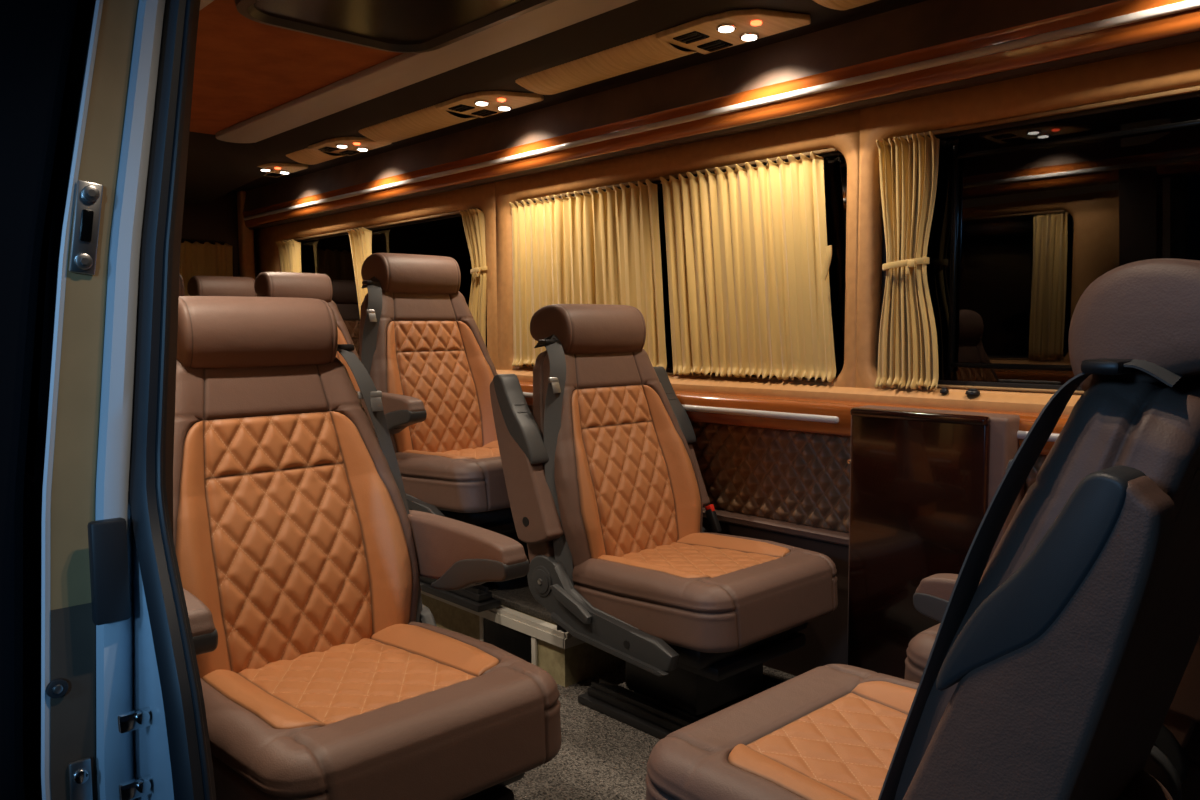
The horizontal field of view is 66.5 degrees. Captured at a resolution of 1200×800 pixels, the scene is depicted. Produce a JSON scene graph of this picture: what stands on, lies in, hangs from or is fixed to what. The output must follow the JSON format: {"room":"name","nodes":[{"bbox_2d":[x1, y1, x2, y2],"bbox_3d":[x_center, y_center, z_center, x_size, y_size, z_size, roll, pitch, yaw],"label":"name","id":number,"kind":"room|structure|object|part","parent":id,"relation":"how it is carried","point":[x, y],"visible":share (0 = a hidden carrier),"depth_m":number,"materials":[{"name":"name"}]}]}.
{"room":"vehicle interior","nodes":[
{"label":"vehicle interior","id":0,"kind":"room"},
{"bbox_2d":[45,0,82,256],"bbox_3d":[-1.965,-0.387,2.589,0.051,0.800,4.100,-5,6,-43],"label":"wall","id":1,"kind":"structure","parent":0,"point":[52,192],"depth_m":1.30,"materials":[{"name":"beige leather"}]},
{"bbox_2d":[23,472,38,799],"bbox_3d":[-2.048,0.553,2.637,0.030,1.120,4.020,-5,6,-42],"label":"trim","id":2,"kind":"structure","parent":1,"relation":"attached to","point":[30,768],"depth_m":1.17,"materials":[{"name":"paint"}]},
{"bbox_2d":[26,220,47,458],"bbox_3d":[-1.274,-0.301,1.815,0.015,0.715,1.480,-5,6,-43],"label":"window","id":3,"kind":"structure","parent":1,"relation":"in","point":[35,381],"depth_m":1.34,"materials":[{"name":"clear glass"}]},
{"bbox_2d":[0,0,77,799],"bbox_3d":[-1.020,0.150,1.450,0.286,2.000,1.210,-5,6,-43],"label":"door","id":4,"kind":"structure","parent":1,"relation":"in","point":[36,35],"depth_m":0.98,"materials":[{"name":"black"}]},
{"bbox_2d":[34,0,215,799],"bbox_3d":[-0.471,0.157,1.011,0.267,2.050,0.499,-5,6,-43],"label":"door","id":5,"kind":"structure","parent":1,"relation":"in","point":[104,449],"depth_m":0.99,"materials":[{"name":"paint"}]},
{"bbox_2d":[46,678,67,697],"bbox_3d":[-0.581,0.309,0.980,0.021,0.021,0.008,-5,6,-43],"label":"plug","id":6,"kind":"object","parent":5,"relation":"attached to","point":[58,687],"visible":1,"depth_m":0.98,"materials":[{"name":"black plastic"}]},
{"bbox_3d":[-0.572,0.678,1.022,0.056,0.912,0.003,-5,6,-43],"label":"trim","id":7,"kind":"part","parent":5,"relation":"part of","materials":[{"name":"grey plastic"}]},
{"bbox_2d":[68,757,92,799],"bbox_3d":[-0.566,0.438,1.000,0.022,0.090,0.011,-5,6,-43],"label":"bracket","id":8,"kind":"object","parent":5,"relation":"attached to","point":[80,773],"visible":1,"depth_m":1.00,"materials":[{"name":"silver metal"}]},
{"bbox_2d":[69,180,102,274],"bbox_3d":[-0.545,-0.183,0.973,0.037,0.100,0.012,-5,6,-43],"label":"plate","id":9,"kind":"object","parent":5,"relation":"attached to","point":[88,198],"visible":1,"depth_m":0.97,"materials":[{"name":"silver metal"}]},
{"bbox_3d":[-0.518,-0.319,0.999,0.194,1.078,0.002,-5,6,-43],"label":"edge trim","id":10,"kind":"part","parent":5,"relation":"part of","materials":[{"name":"metal"}]},
{"bbox_2d":[87,517,130,624],"bbox_3d":[-0.530,0.185,0.988,0.036,0.112,0.016,-5,6,-43],"label":"cover","id":11,"kind":"object","parent":5,"relation":"attached to","point":[107,538],"visible":1,"depth_m":0.98,"materials":[{"name":"black plastic"}]},
{"bbox_2d":[117,707,150,732],"bbox_3d":[-0.492,0.352,0.993,0.051,0.034,0.024,-5,6,-43],"label":"hinge","id":12,"kind":"object","parent":5,"relation":"attached to","point":[140,718],"depth_m":0.98,"materials":[{"name":"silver metal"}]},
{"bbox_2d":[119,774,151,799],"bbox_3d":[-0.494,0.428,0.997,0.051,0.034,0.024,-5,6,-43],"label":"hinge","id":13,"kind":"object","parent":5,"relation":"attached to","point":[141,786],"depth_m":0.99,"materials":[{"name":"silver metal"}]},
{"bbox_2d":[181,191,255,278],"bbox_3d":[-2.685,-0.296,4.758,1.880,1.880,0.051,-5,6,-43],"label":"wall","id":14,"kind":"structure","parent":0,"point":[217,220],"depth_m":5.16,"materials":[{"name":"brown leather"}]},
{"bbox_2d":[179,241,232,295],"bbox_3d":[-2.330,-0.573,5.003,0.650,0.602,0.038,-5,6,-43],"label":"window curtain","id":15,"kind":"object","parent":14,"relation":"hanging from","point":[196,258],"visible":0.12,"depth_m":5.09,"materials":[{"name":"brown fabric"}]},
{"bbox_2d":[184,131,281,204],"bbox_3d":[-2.370,-1.099,4.178,1.510,0.170,1.150,-5,6,-43],"label":"trim","id":16,"kind":"structure","parent":14,"relation":"attached to","point":[215,167],"depth_m":4.34,"materials":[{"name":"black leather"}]},
{"bbox_2d":[237,191,254,279],"bbox_3d":[-2.022,-0.303,5.288,0.070,1.780,0.070,-5,6,-43],"label":"trim","id":17,"kind":"structure","parent":14,"relation":"attached to","point":[245,235],"depth_m":5.21,"materials":[{"name":"beige leather"}]},
{"bbox_2d":[286,148,345,164],"bbox_3d":[-1.284,-1.103,4.144,0.200,0.043,0.320,-3,5,-43],"label":"ceiling cover","id":18,"kind":"structure","parent":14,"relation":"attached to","point":[304,156],"depth_m":4.09,"materials":[{"name":"brown wood"}]},
{"bbox_2d":[308,137,391,155],"bbox_3d":[-1.065,-1.082,3.897,0.203,0.026,0.370,-3,5,-43],"label":"lamp","id":19,"kind":"object","parent":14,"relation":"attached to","point":[349,146],"visible":0.99,"depth_m":3.87,"materials":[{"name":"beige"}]},
{"bbox_2d":[318,147,338,151],"bbox_3d":[-1.171,-1.082,3.947,0.060,0.007,0.080,-5,6,-43],"label":"air vent","id":20,"kind":"object","parent":19,"relation":"attached to","point":[327,149],"depth_m":3.94,"materials":[{"name":"black plastic"}]},
{"bbox_2d":[339,150,359,154],"bbox_3d":[-1.099,-1.086,4.013,0.060,0.007,0.080,-5,6,-43],"label":"air vent","id":21,"kind":"object","parent":19,"relation":"attached to","point":[347,152],"depth_m":4.00,"materials":[{"name":"black plastic"}]},
{"bbox_2d":[358,105,477,142],"bbox_3d":[-0.713,-1.054,3.532,0.206,0.049,0.624,-3,5,-43],"label":"ceiling cover","id":22,"kind":"structure","parent":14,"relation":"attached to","point":[429,119],"depth_m":3.46,"materials":[{"name":"brown wood"}]},
{"bbox_2d":[436,90,543,117],"bbox_3d":[-0.382,-1.028,3.172,0.203,0.026,0.370,-3,5,-43],"label":"lamp","id":23,"kind":"object","parent":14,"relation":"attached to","point":[481,104],"visible":1,"depth_m":3.15,"materials":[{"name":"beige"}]},
{"bbox_2d":[448,104,474,111],"bbox_3d":[-0.487,-1.028,3.221,0.060,0.007,0.080,-5,6,-43],"label":"air vent","id":24,"kind":"object","parent":23,"relation":"attached to","point":[454,107],"depth_m":3.21,"materials":[{"name":"black plastic"}]},
{"bbox_3d":[-0.405,-1.015,3.137,0.040,0.004,0.040,-3,5,-43],"label":"bulb","id":25,"kind":"part","parent":23,"relation":"part of","materials":[{"name":"white glass"}]},
{"bbox_2d":[471,109,497,116],"bbox_3d":[-0.415,-1.032,3.288,0.060,0.007,0.080,-5,6,-43],"label":"air vent","id":26,"kind":"object","parent":23,"relation":"attached to","point":[477,112],"depth_m":3.27,"materials":[{"name":"black plastic"}]},
{"bbox_3d":[-0.335,-1.019,3.202,0.040,0.004,0.040,-3,5,-43],"label":"bulb","id":27,"kind":"part","parent":23,"relation":"part of","materials":[{"name":"white glass"}]},
{"bbox_2d":[233,0,926,191],"bbox_3d":[0.029,-1.054,2.721,0.540,0.116,6.550,-5,6,-43],"label":"trim","id":28,"kind":"structure","parent":14,"relation":"attached to","point":[638,19],"depth_m":2.82,"materials":[{"name":"black leather"}]},
{"bbox_2d":[257,163,307,176],"bbox_3d":[-1.597,-1.125,4.467,0.203,0.026,0.370,-3,5,-43],"label":"lamp","id":29,"kind":"object","parent":28,"relation":"attached to","point":[279,169],"visible":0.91,"depth_m":4.41,"materials":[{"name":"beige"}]},
{"bbox_2d":[266,173,283,176],"bbox_3d":[-1.631,-1.129,4.583,0.060,0.007,0.080,-5,6,-43],"label":"air vent","id":30,"kind":"object","parent":29,"relation":"attached to","point":[268,174],"depth_m":4.57,"materials":[{"name":"black plastic"}]},
{"bbox_2d":[515,34,696,94],"bbox_3d":[-0.001,-1.001,2.769,0.201,0.049,0.665,-3,5,-43],"label":"ceiling cover","id":31,"kind":"structure","parent":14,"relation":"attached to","point":[647,51],"depth_m":2.70,"materials":[{"name":"brown wood"}]},
{"bbox_2d":[655,8,810,53],"bbox_3d":[0.349,-0.970,2.398,0.203,0.026,0.370,-3,5,-43],"label":"lamp","id":32,"kind":"object","parent":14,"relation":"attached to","point":[716,32],"visible":1,"depth_m":2.38,"materials":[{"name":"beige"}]},
{"bbox_2d":[673,31,709,43],"bbox_3d":[0.244,-0.970,2.448,0.060,0.007,0.080,-5,6,-43],"label":"air vent","id":33,"kind":"object","parent":32,"relation":"attached to","point":[686,37],"depth_m":2.44,"materials":[{"name":"black plastic"}]},
{"bbox_2d":[697,39,732,51],"bbox_3d":[0.316,-0.974,2.514,0.060,0.007,0.080,-5,6,-43],"label":"air vent","id":34,"kind":"object","parent":32,"relation":"attached to","point":[711,45],"depth_m":2.50,"materials":[{"name":"black plastic"}]},
{"bbox_3d":[0.326,-0.957,2.363,0.040,0.004,0.040,-3,5,-43],"label":"bulb","id":35,"kind":"part","parent":32,"relation":"part of","materials":[{"name":"white glass"}]},
{"bbox_3d":[0.396,-0.961,2.429,0.040,0.004,0.040,-3,5,-43],"label":"bulb","id":36,"kind":"part","parent":32,"relation":"part of","materials":[{"name":"white glass"}]},
{"bbox_2d":[703,507,848,545],"bbox_3d":[0.213,0.345,2.998,0.050,0.033,6.550,-5,6,-43],"label":"trim","id":37,"kind":"structure","parent":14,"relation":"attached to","point":[795,529],"depth_m":2.63,"materials":[{"name":"brown wood"}]},
{"bbox_2d":[813,0,878,9],"bbox_3d":[0.731,-0.939,1.984,0.206,0.049,0.624,-3,5,-43],"label":"ceiling cover","id":38,"kind":"structure","parent":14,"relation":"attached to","point":[832,4],"depth_m":2.15,"materials":[{"name":"brown wood"}]},
{"bbox_2d":[190,0,402,134],"bbox_3d":[-0.447,-1.053,2.277,1.840,0.040,6.550,-5,6,-43],"label":"ceiling","id":39,"kind":"structure","parent":0,"point":[245,68],"depth_m":2.96,"materials":[{"name":"orange fabric"}]},
{"bbox_2d":[200,0,213,9],"bbox_3d":[-0.442,-0.970,1.617,0.172,0.024,5.270,-5,6,-43],"label":"trim","id":40,"kind":"structure","parent":39,"relation":"attached to","point":[203,3],"depth_m":2.34,"materials":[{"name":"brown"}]},
{"bbox_2d":[235,0,556,52],"bbox_3d":[-0.475,-1.021,2.288,0.600,0.026,0.920,-5,6,-43],"label":"roof hatch","id":41,"kind":"object","parent":39,"relation":"attached to","point":[398,26],"visible":1,"depth_m":2.48,"materials":[{"name":"black plastic"}]},
{"bbox_2d":[215,0,636,142],"bbox_3d":[0.143,-1.017,2.159,0.170,0.024,5.270,-5,6,-43],"label":"trim","id":42,"kind":"structure","parent":39,"relation":"attached to","point":[405,69],"depth_m":2.96,"materials":[{"name":"grey"}]},
{"bbox_2d":[481,576,556,624],"bbox_3d":[-1.020,0.545,3.992,0.500,0.025,3.240,-5,6,-43],"label":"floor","id":43,"kind":"structure","parent":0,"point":[515,594],"depth_m":2.87,"materials":[{"name":"black plastic"}]},
{"bbox_2d":[187,276,256,296],"bbox_3d":[-1.808,-0.085,4.715,0.636,1.123,0.801,-5,6,-43],"label":"seat","id":44,"kind":"object","parent":43,"relation":"on","point":[197,285],"visible":0.02,"depth_m":4.82,"materials":[{"name":"brown leather"}]},
{"bbox_2d":[254,272,359,390],"bbox_3d":[-1.222,-0.029,4.102,0.636,1.103,0.801,-5,6,-43],"label":"seat","id":45,"kind":"object","parent":43,"relation":"on","point":[267,284],"visible":0.06,"depth_m":4.24,"materials":[{"name":"brown leather"}]},
{"bbox_3d":[-1.363,-0.157,4.243,0.526,0.635,0.293,-5,6,-43],"label":"backrest","id":46,"kind":"part","parent":45,"relation":"part of","materials":[{"name":"brown leather"}]},
{"bbox_2d":[356,253,529,611],"bbox_3d":[-0.462,0.049,3.078,0.641,1.103,0.801,-5,6,-43],"label":"seat","id":47,"kind":"object","parent":43,"relation":"on","point":[421,344],"visible":0.66,"depth_m":3.11,"materials":[{"name":"brown leather"}]},
{"bbox_3d":[-0.700,0.048,2.907,0.056,0.143,0.462,-5,6,-43],"label":"armrest","id":48,"kind":"part","parent":47,"relation":"part of","materials":[{"name":"brown leather"}]},
{"bbox_3d":[-0.601,-0.080,3.220,0.526,0.635,0.293,-5,6,-43],"label":"backrest","id":49,"kind":"part","parent":47,"relation":"part of","materials":[{"name":"brown leather"}]},
{"bbox_2d":[395,452,509,512],"bbox_3d":[-0.384,0.244,3.015,0.532,0.182,0.582,-5,6,-43],"label":"cushion","id":50,"kind":"object","parent":47,"relation":"on","point":[449,482],"depth_m":2.72,"materials":[{"name":"brown leather"}]},
{"bbox_3d":[-0.500,0.585,2.919,0.085,0.060,0.500,-5,6,-43],"label":"slide rail","id":51,"kind":"part","parent":47,"relation":"part of","materials":[{"name":"black plastic"}]},
{"bbox_2d":[505,665,795,799],"bbox_3d":[-0.436,0.841,2.430,1.940,0.040,6.550,-5,6,-43],"label":"floor","id":52,"kind":"structure","parent":0,"point":[600,756],"depth_m":2.15,"materials":[{"name":"carpet"}]},
{"bbox_2d":[173,296,560,799],"bbox_3d":[-0.502,0.343,1.672,0.646,1.073,0.801,-5,6,-43],"label":"seat","id":53,"kind":"object","parent":52,"relation":"on","point":[325,672],"visible":0.8,"depth_m":1.71,"materials":[{"name":"brown leather"}]},
{"bbox_3d":[-0.742,0.357,1.501,0.056,0.143,0.462,-5,6,-43],"label":"armrest","id":54,"kind":"part","parent":53,"relation":"part of","materials":[{"name":"brown leather"}]},
{"bbox_3d":[-0.643,0.230,1.814,0.526,0.635,0.293,-5,6,-43],"label":"backrest","id":55,"kind":"part","parent":53,"relation":"part of","materials":[{"name":"brown leather"}]},
{"bbox_2d":[200,621,560,799],"bbox_3d":[-0.426,0.553,1.609,0.532,0.182,0.582,-5,6,-43],"label":"cushion","id":56,"kind":"object","parent":53,"relation":"on","point":[339,710],"depth_m":1.46,"materials":[{"name":"brown leather"}]},
{"bbox_3d":[-0.313,0.322,1.898,0.056,0.143,0.462,-5,6,-43],"label":"armrest","id":57,"kind":"part","parent":53,"relation":"part of","materials":[{"name":"brown leather"}]},
{"bbox_2d":[421,591,624,686],"bbox_3d":[-1.492,0.656,3.561,1.810,0.160,3.398,-5,6,-43],"label":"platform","id":58,"kind":"structure","parent":52,"relation":"on","point":[569,660],"depth_m":2.68,"materials":[{"name":"beige metal"}]},
{"bbox_2d":[179,274,184,295],"bbox_3d":[-1.716,0.021,3.645,0.636,1.093,0.801,-5,6,-43],"label":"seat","id":59,"kind":"object","parent":58,"relation":"on","point":[181,282],"visible":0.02,"depth_m":3.87,"materials":[{"name":"brown leather"}]},
{"bbox_2d":[490,304,837,738],"bbox_3d":[0.180,0.274,2.467,0.646,1.073,0.801,-5,6,-43],"label":"seat","id":60,"kind":"object","parent":52,"relation":"on","point":[606,490],"visible":1,"depth_m":2.40,"materials":[{"name":"brown leather"}]},
{"bbox_3d":[-0.203,0.152,2.438,0.056,0.462,0.143,-5,-11,-43],"label":"armrest","id":61,"kind":"part","parent":60,"relation":"part of","materials":[{"name":"brown leather"}]},
{"bbox_3d":[-0.074,0.513,2.308,0.018,0.075,0.145,-5,6,-43],"label":"recliner lever","id":62,"kind":"part","parent":60,"relation":"part of","materials":[{"name":"grey plastic"}]},
{"bbox_3d":[0.039,0.161,2.610,0.526,0.635,0.293,-5,6,-43],"label":"backrest","id":63,"kind":"part","parent":60,"relation":"part of","materials":[{"name":"brown leather"}]},
{"bbox_3d":[0.140,0.796,2.306,0.085,0.060,0.500,-5,6,-43],"label":"slide rail","id":64,"kind":"part","parent":60,"relation":"part of","materials":[{"name":"black plastic"}]},
{"bbox_3d":[0.226,0.118,2.836,0.056,0.462,0.143,-5,-11,-43],"label":"armrest","id":65,"kind":"part","parent":60,"relation":"part of","materials":[{"name":"brown leather"}]},
{"bbox_2d":[572,532,837,652],"bbox_3d":[0.256,0.485,2.404,0.532,0.182,0.582,-5,6,-43],"label":"cushion","id":66,"kind":"object","parent":60,"relation":"on","point":[691,592],"depth_m":2.22,"materials":[{"name":"brown leather"}]},
{"bbox_3d":[0.389,0.776,2.537,0.085,0.060,0.500,-5,6,-43],"label":"slide rail","id":67,"kind":"part","parent":60,"relation":"part of","materials":[{"name":"black metal"}]},
{"bbox_2d":[645,258,1199,799],"bbox_3d":[0.455,0.372,1.233,0.641,1.073,0.770,-5,6,-43],"label":"seat","id":68,"kind":"object","parent":52,"relation":"on","point":[1054,669],"visible":1,"depth_m":0.89,"materials":[{"name":"brown leather"}]},
{"bbox_2d":[645,664,1172,799],"bbox_3d":[0.424,0.574,1.288,0.532,0.182,0.582,-5,6,-43],"label":"cushion","id":69,"kind":"object","parent":68,"relation":"on","point":[830,731],"depth_m":1.30,"materials":[{"name":"brown leather"}]},
{"bbox_3d":[0.396,0.275,0.859,0.056,0.462,0.143,-5,22,-43],"label":"armrest","id":70,"kind":"part","parent":68,"relation":"part of","materials":[{"name":"brown leather"}]},
{"bbox_3d":[0.585,0.280,1.088,0.526,0.635,0.293,-5,6,-43],"label":"backrest","id":71,"kind":"part","parent":68,"relation":"part of","materials":[{"name":"brown leather"}]},
{"bbox_2d":[847,405,1024,678],"bbox_3d":[0.812,0.425,2.259,0.135,0.801,0.410,-5,6,-43],"label":"cabinet","id":72,"kind":"object","parent":52,"relation":"on","point":[923,482],"visible":0.59,"depth_m":2.23,"materials":[{"name":"brown wood"}]},
{"bbox_2d":[904,573,1199,799],"bbox_3d":[0.920,0.332,1.691,0.589,1.073,0.770,-5,6,-43],"label":"seat","id":73,"kind":"object","parent":52,"relation":"on","point":[1178,738],"visible":0.16,"depth_m":1.40,"materials":[{"name":"brown leather"}]},
{"bbox_3d":[0.741,0.386,1.499,0.056,0.143,0.462,-5,6,-43],"label":"armrest","id":74,"kind":"part","parent":73,"relation":"part of","materials":[{"name":"brown leather"}]},
{"bbox_2d":[528,406,848,675],"bbox_3d":[0.243,0.407,3.030,0.100,0.720,6.550,-5,6,-43],"label":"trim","id":75,"kind":"structure","parent":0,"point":[826,636],"depth_m":2.58,"materials":[{"name":"brown leather"}]},
{"bbox_2d":[255,41,1199,397],"bbox_3d":[0.245,-0.431,2.969,0.051,0.800,6.550,-5,6,-43],"label":"wall","id":76,"kind":"structure","parent":0,"point":[855,133],"depth_m":2.47,"materials":[{"name":"brown wood"}]},
{"bbox_2d":[275,239,301,272],"bbox_3d":[-1.694,-0.555,5.007,0.047,0.632,0.280,-5,6,-43],"label":"window curtain","id":77,"kind":"object","parent":76,"relation":"hanging from","point":[289,251],"visible":0.28,"depth_m":4.97,"materials":[{"name":"beige fabric"}]},
{"bbox_2d":[346,227,371,314],"bbox_3d":[-1.152,-0.511,4.426,0.049,0.632,0.233,-4,6,-41],"label":"window curtain","id":78,"kind":"object","parent":76,"relation":"hanging from","point":[361,239],"visible":0.44,"depth_m":4.43,"materials":[{"name":"beige fabric"}]},
{"bbox_2d":[281,208,480,242],"bbox_3d":[-1.127,-0.830,4.410,0.012,0.010,1.895,-5,6,-43],"label":"trim","id":79,"kind":"structure","parent":76,"relation":"attached to","point":[456,212],"depth_m":4.23,"materials":[{"name":"brown wood"}]},
{"bbox_2d":[297,210,486,355],"bbox_3d":[-1.105,-0.515,4.454,0.015,0.715,2.035,-5,6,-43],"label":"window","id":80,"kind":"structure","parent":76,"relation":"in","point":[330,255],"depth_m":4.37,"materials":[{"name":"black glass"}]},
{"bbox_3d":[-1.107,-0.514,4.451,0.008,0.655,1.975,-5,6,-43],"label":"frame","id":81,"kind":"part","parent":80,"relation":"part of","materials":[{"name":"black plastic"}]},
{"bbox_2d":[459,208,486,344],"bbox_3d":[-0.507,-0.460,3.743,0.062,0.632,0.165,-5,6,-43],"label":"window curtain","id":82,"kind":"object","parent":76,"relation":"hanging from","point":[473,220],"visible":0.74,"depth_m":3.72,"materials":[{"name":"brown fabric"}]},
{"bbox_2d":[509,179,666,369],"bbox_3d":[-0.068,-0.425,3.265,0.039,0.633,0.823,-5,6,-42],"label":"window curtain","id":83,"kind":"object","parent":76,"relation":"hanging from","point":[602,247],"visible":0.77,"depth_m":3.23,"materials":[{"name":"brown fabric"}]},
{"bbox_2d":[520,366,827,381],"bbox_3d":[0.175,-0.091,3.077,0.030,0.006,1.415,-5,6,-43],"label":"trim","id":84,"kind":"structure","parent":76,"relation":"attached to","point":[668,373],"depth_m":2.77,"materials":[{"name":"brown wood"}]},
{"bbox_2d":[518,148,837,203],"bbox_3d":[0.167,-0.726,3.022,0.012,0.010,1.415,-5,6,-43],"label":"trim","id":85,"kind":"structure","parent":76,"relation":"attached to","point":[828,150],"depth_m":2.86,"materials":[{"name":"brown wood"}]},
{"bbox_2d":[523,392,838,422],"bbox_3d":[0.158,0.015,2.953,0.016,0.019,1.405,-5,6,-43],"label":"trim","id":86,"kind":"structure","parent":76,"relation":"attached to","point":[731,411],"depth_m":2.62,"materials":[{"name":"grey metal"}]},
{"bbox_2d":[243,0,1121,211],"bbox_3d":[0.190,-0.954,2.880,0.101,0.123,6.550,-5,6,-43],"label":"trim","id":87,"kind":"structure","parent":76,"relation":"attached to","point":[928,23],"depth_m":2.66,"materials":[{"name":"brown wood"}]},
{"bbox_2d":[522,151,846,378],"bbox_3d":[0.189,-0.411,3.066,0.015,0.715,1.555,-5,6,-43],"label":"window","id":88,"kind":"structure","parent":76,"relation":"in","point":[835,165],"depth_m":2.57,"materials":[{"name":"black glass"}]},
{"bbox_2d":[529,406,850,532],"bbox_3d":[0.223,0.196,2.982,0.028,0.275,1.470,-5,6,-43],"label":"trim","id":89,"kind":"structure","parent":76,"relation":"attached to","point":[803,478],"depth_m":2.66,"materials":[{"name":"leather"}]},
{"bbox_2d":[242,0,1199,229],"bbox_3d":[0.193,-0.852,2.890,0.114,0.095,6.550,-5,6,-43],"label":"trim","id":90,"kind":"structure","parent":76,"relation":"attached to","point":[1184,22],"depth_m":2.40,"materials":[{"name":"orange wood"}]},
{"bbox_2d":[244,0,1199,219],"bbox_3d":[0.103,-0.855,2.908,0.016,0.019,6.200,-5,6,-43],"label":"trim","id":91,"kind":"structure","parent":76,"relation":"attached to","point":[1187,5],"depth_m":2.37,"materials":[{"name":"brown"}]},
{"bbox_2d":[659,151,835,381],"bbox_3d":[0.417,-0.383,2.741,0.039,0.636,0.663,-5,6,-43],"label":"window curtain","id":92,"kind":"object","parent":76,"relation":"hanging from","point":[749,256],"visible":1,"depth_m":2.72,"materials":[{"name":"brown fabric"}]},
{"bbox_2d":[496,369,1078,415],"bbox_3d":[0.225,-0.051,2.979,0.052,0.050,6.550,-5,6,-43],"label":"trim","id":93,"kind":"structure","parent":76,"relation":"attached to","point":[911,397],"depth_m":2.43,"materials":[{"name":"brown wood"}]},
{"bbox_2d":[940,387,948,392],"bbox_3d":[0.860,-0.024,2.287,0.021,0.014,0.021,-5,6,-43],"label":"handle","id":94,"kind":"object","parent":93,"relation":"on","point":[944,389],"visible":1,"depth_m":2.28,"materials":[{"name":"black plastic"}]},
{"bbox_2d":[965,389,979,394],"bbox_3d":[0.910,-0.020,2.233,0.034,0.014,0.034,-5,6,-43],"label":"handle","id":95,"kind":"object","parent":93,"relation":"on","point":[969,391],"visible":1,"depth_m":2.22,"materials":[{"name":"black plastic"}]},
{"bbox_2d":[519,381,1068,455],"bbox_3d":[0.206,0.015,2.966,0.086,0.102,6.550,-5,6,-43],"label":"trim","id":96,"kind":"structure","parent":76,"relation":"attached to","point":[841,409],"depth_m":2.57,"materials":[{"name":"orange wood"}]},
{"bbox_2d":[874,131,939,389],"bbox_3d":[0.792,-0.350,2.350,0.058,0.644,0.178,-4,6,-40],"label":"window curtain","id":97,"kind":"object","parent":76,"relation":"hanging from","point":[908,346],"visible":1,"depth_m":2.34,"materials":[{"name":"beige fabric"}]},
{"bbox_2d":[922,384,1083,393],"bbox_3d":[1.396,0.007,1.768,0.030,0.006,1.840,-5,6,-43],"label":"trim","id":98,"kind":"structure","parent":76,"relation":"attached to","point":[939,385],"depth_m":2.21,"materials":[{"name":"brown wood"}]},
{"bbox_2d":[1024,455,1046,495],"bbox_3d":[1.413,0.359,1.712,0.028,0.412,1.235,-5,6,-43],"label":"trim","id":99,"kind":"structure","parent":76,"relation":"attached to","point":[1031,478],"depth_m":2.13,"materials":[{"name":"leather"}]},
{"bbox_2d":[1017,431,1058,441],"bbox_3d":[1.523,0.125,1.488,0.016,0.019,1.685,-5,6,-43],"label":"trim","id":100,"kind":"structure","parent":76,"relation":"attached to","point":[1053,437],"depth_m":2.07,"materials":[{"name":"grey metal"}]},
{"bbox_2d":[881,91,1199,390],"bbox_3d":[1.408,-0.313,1.756,0.021,0.715,1.980,-5,6,-43],"label":"window","id":101,"kind":"structure","parent":76,"relation":"in","point":[1028,214],"depth_m":2.15,"materials":[{"name":"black glass"}]},
{"bbox_3d":[1.093,-0.338,2.087,0.012,0.565,0.609,-5,6,-43],"label":"sliding frame","id":102,"kind":"part","parent":101,"relation":"part of","materials":[{"name":"black"}]},
{"bbox_2d":[891,86,1199,141],"bbox_3d":[1.388,-0.628,1.713,0.012,0.010,1.840,-5,6,-43],"label":"trim","id":103,"kind":"structure","parent":76,"relation":"attached to","point":[1195,88],"depth_m":2.07,"materials":[{"name":"brown wood"}]}
]}

